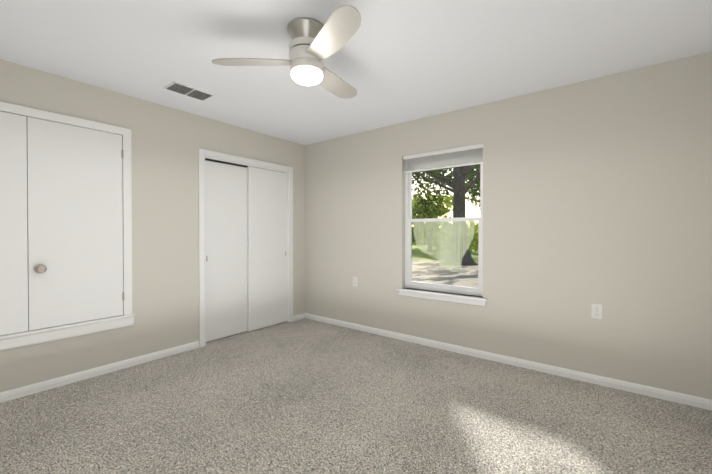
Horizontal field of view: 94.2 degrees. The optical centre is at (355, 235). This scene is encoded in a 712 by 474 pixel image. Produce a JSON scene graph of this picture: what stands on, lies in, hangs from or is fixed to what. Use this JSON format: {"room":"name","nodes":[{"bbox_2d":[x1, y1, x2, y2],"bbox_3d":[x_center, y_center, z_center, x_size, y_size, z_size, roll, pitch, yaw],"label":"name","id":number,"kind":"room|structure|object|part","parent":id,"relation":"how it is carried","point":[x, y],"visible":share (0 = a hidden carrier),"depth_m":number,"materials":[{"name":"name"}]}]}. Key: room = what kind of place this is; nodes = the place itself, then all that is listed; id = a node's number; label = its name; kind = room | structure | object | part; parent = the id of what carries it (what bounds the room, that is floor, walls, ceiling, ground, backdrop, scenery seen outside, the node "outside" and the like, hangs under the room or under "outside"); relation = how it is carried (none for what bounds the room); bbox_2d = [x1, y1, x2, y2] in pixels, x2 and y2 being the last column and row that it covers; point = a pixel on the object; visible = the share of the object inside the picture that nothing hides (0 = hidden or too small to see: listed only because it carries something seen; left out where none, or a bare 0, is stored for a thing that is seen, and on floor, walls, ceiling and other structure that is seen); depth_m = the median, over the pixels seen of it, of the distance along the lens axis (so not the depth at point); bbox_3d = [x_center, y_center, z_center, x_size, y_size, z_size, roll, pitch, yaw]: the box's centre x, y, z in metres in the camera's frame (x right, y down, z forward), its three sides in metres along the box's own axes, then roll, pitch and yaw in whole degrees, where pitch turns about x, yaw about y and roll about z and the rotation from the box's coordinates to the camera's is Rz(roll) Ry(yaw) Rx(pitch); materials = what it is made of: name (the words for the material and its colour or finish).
{"room":"empty bedroom","nodes":[
{"label":"empty bedroom","id":0,"kind":"room"},
{"bbox_2d":[0,59,304,392],"bbox_3d":[-1.963,-0.035,3.214,0.160,2.440,3.830,0,1,38],"label":"wall","id":1,"kind":"structure","parent":0,"point":[167,143],"depth_m":3.14,"materials":[{"name":"white paint"}]},
{"bbox_2d":[0,101,134,350],"bbox_3d":[-2.414,-0.062,2.437,0.076,1.766,1.365,0,1,38],"label":"upper cabinet","id":2,"kind":"object","parent":1,"relation":"attached to","point":[27,232],"depth_m":2.60,"materials":[{"name":"white wood"}]},
{"bbox_3d":[-2.622,-0.081,2.216,0.012,1.589,0.600,0,1,38],"label":"cabinet door","id":3,"kind":"part","parent":2,"relation":"part of","materials":[{"name":"white wood"}]},
{"bbox_3d":[-2.368,0.255,2.486,0.062,0.068,0.068,0,1,38],"label":"cabinet door knob","id":4,"kind":"part","parent":2,"relation":"part of","materials":[{"name":"silver metal"}]},
{"bbox_3d":[-2.253,-0.085,2.694,0.012,1.589,0.600,0,1,38],"label":"cabinet door","id":5,"kind":"part","parent":2,"relation":"part of","materials":[{"name":"white wood"}]},
{"bbox_3d":[-2.060,-0.086,2.925,0.010,1.333,0.016,0,1,38],"label":"cabinet hinges","id":6,"kind":"part","parent":2,"relation":"part of","materials":[{"name":"silver metal"}]},
{"bbox_2d":[0,341,198,402],"bbox_3d":[-2.351,1.155,2.579,0.013,0.070,2.275,0,1,38],"label":"baseboard","id":7,"kind":"structure","parent":1,"relation":"attached to","point":[16,393],"depth_m":2.75,"materials":[{"name":"white wood"}]},
{"bbox_2d":[205,160,247,341],"bbox_3d":[-1.490,0.174,3.815,0.028,1.988,0.602,0,1,38],"label":"sliding door","id":8,"kind":"structure","parent":1,"relation":"in","point":[226,246],"depth_m":3.79,"materials":[{"name":"white wood"}]},
{"bbox_2d":[205,158,284,172],"bbox_3d":[-1.322,-0.832,4.032,0.047,0.033,1.164,0,1,38],"label":"closet track","id":9,"kind":"object","parent":1,"relation":"attached to","point":[223,162],"visible":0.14,"depth_m":3.80,"materials":[{"name":"grey metal"}]},
{"bbox_2d":[198,148,292,346],"bbox_3d":[-1.311,0.132,4.031,0.156,2.092,1.292,0,1,38],"label":"trim","id":10,"kind":"structure","parent":1,"relation":"attached to","point":[203,154],"depth_m":3.61,"materials":[{"name":"white wood"}]},
{"bbox_2d":[247,166,287,330],"bbox_3d":[-1.118,0.166,4.237,0.028,1.997,0.602,0,1,38],"label":"sliding door","id":11,"kind":"structure","parent":1,"relation":"in","point":[267,249],"depth_m":4.20,"materials":[{"name":"white wood"}]},
{"bbox_2d":[0,318,711,473],"bbox_3d":[-0.309,1.235,1.947,4.300,0.080,4.110,0,1,38],"label":"floor","id":12,"kind":"structure","parent":0,"point":[305,396],"depth_m":2.15,"materials":[{"name":"carpet"}]},
{"bbox_2d":[206,321,287,344],"bbox_3d":[-1.317,1.176,4.044,0.140,0.004,1.164,0,1,38],"label":"threshold","id":13,"kind":"object","parent":12,"relation":"on","point":[225,338],"visible":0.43,"depth_m":3.91,"materials":[{"name":"carpet"}]},
{"bbox_2d":[0,0,711,144],"bbox_3d":[-0.309,-1.295,1.927,4.300,0.100,4.110,0,1,38],"label":"ceiling","id":14,"kind":"structure","parent":0,"point":[392,62],"depth_m":2.22,"materials":[{"name":"white paint"}]},
{"bbox_2d":[163,81,214,100],"bbox_3d":[-1.451,-1.245,2.885,0.210,0.016,0.350,0,1,38],"label":"ceiling vent","id":15,"kind":"object","parent":14,"relation":"in","point":[185,90],"visible":1,"depth_m":2.87,"materials":[{"name":"white metal"}]},
{"bbox_2d":[212,5,360,98],"bbox_3d":[-0.210,-1.086,2.061,0.995,0.320,0.944,0,1,38],"label":"ceiling fan","id":16,"kind":"object","parent":14,"relation":"hanging from","point":[313,44],"visible":1,"depth_m":1.92,"materials":[{"name":"silver metal"}]},
{"bbox_3d":[-0.613,-1.042,2.005,0.425,0.040,0.362,0,1,38],"label":"blade","id":17,"kind":"part","parent":16,"relation":"part of","materials":[{"name":"white wood"}]},
{"bbox_3d":[-0.297,-1.089,2.008,0.216,0.114,0.216,0,1,38],"label":"motor","id":18,"kind":"part","parent":16,"relation":"part of","materials":[{"name":"silver metal"}]},
{"bbox_3d":[-0.132,-1.040,1.735,0.473,0.040,0.262,0,1,38],"label":"blade","id":19,"kind":"part","parent":16,"relation":"part of","materials":[{"name":"beige wood"}]},
{"bbox_3d":[-0.145,-1.045,2.298,0.183,0.040,0.490,0,1,38],"label":"blade","id":20,"kind":"part","parent":16,"relation":"part of","materials":[{"name":"beige wood"}]},
{"bbox_2d":[304,51,711,399],"bbox_3d":[0.904,-0.038,3.508,4.300,2.440,0.140,0,1,38],"label":"wall","id":21,"kind":"structure","parent":0,"point":[598,190],"depth_m":2.77,"materials":[{"name":"white paint"}]},
{"bbox_2d":[353,277,356,285],"bbox_3d":[-0.013,0.579,4.127,0.070,0.115,0.009,0,1,38],"label":"electrical outlet plate","id":22,"kind":"object","parent":21,"relation":"attached to","point":[354,281],"visible":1,"depth_m":4.12,"materials":[{"name":"white plastic"}]},
{"bbox_2d":[397,164,486,305],"bbox_3d":[0.895,-0.105,3.483,0.975,1.565,0.180,0,1,38],"label":"window","id":23,"kind":"structure","parent":21,"relation":"in","point":[450,239],"depth_m":3.50,"materials":[{"name":"white plastic"}]},
{"bbox_3d":[0.925,0.193,3.524,0.815,0.748,0.026,0,1,38],"label":"window sash","id":24,"kind":"part","parent":23,"relation":"part of","materials":[{"name":"clear glass"}]},
{"bbox_3d":[0.941,-0.500,3.539,0.815,0.705,0.022,0,1,38],"label":"window sash","id":25,"kind":"part","parent":23,"relation":"part of","materials":[{"name":"clear glass"}]},
{"bbox_2d":[403,143,482,172],"bbox_3d":[0.887,-0.791,3.467,0.873,0.190,0.036,0,1,38],"label":"window blind","id":26,"kind":"object","parent":21,"relation":"attached to","point":[457,156],"visible":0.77,"depth_m":3.43,"materials":[{"name":"white plastic"}]},
{"bbox_2d":[300,313,711,410],"bbox_3d":[0.858,1.148,3.457,4.020,0.070,0.013,0,1,38],"label":"baseboard","id":27,"kind":"structure","parent":21,"relation":"attached to","point":[649,391],"depth_m":2.87,"materials":[{"name":"white wood"}]},
{"bbox_2d":[591,304,601,318],"bbox_3d":[1.920,0.608,2.635,0.070,0.115,0.009,0,1,38],"label":"electrical outlet plate","id":28,"kind":"object","parent":21,"relation":"attached to","point":[596,311],"visible":1,"depth_m":2.63,"materials":[{"name":"white plastic"}]},
{"label":"outside","id":29,"kind":"structure","parent":0,"visible":0},
{"bbox_2d":[412,244,477,287],"bbox_3d":[25.657,1.499,38.874,140.000,0.200,85.980,0,1,38],"label":"lawn","id":30,"kind":"structure","parent":29,"point":[459,275],"depth_m":14.30,"materials":[{"name":"grey concrete"}]},
{"bbox_2d":[412,190,478,252],"bbox_3d":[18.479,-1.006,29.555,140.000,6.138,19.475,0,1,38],"label":"leaves","id":31,"kind":"object","parent":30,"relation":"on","point":[448,203],"depth_m":28.97,"materials":[{"name":"green plant"}]},
{"bbox_2d":[412,162,479,265],"bbox_3d":[5.948,-5.070,18.131,20.765,13.370,20.973,0,1,38],"label":"oak tree","id":32,"kind":"object","parent":30,"relation":"on","point":[442,180],"depth_m":17.87,"materials":[{"name":"green plant"}]}
]}

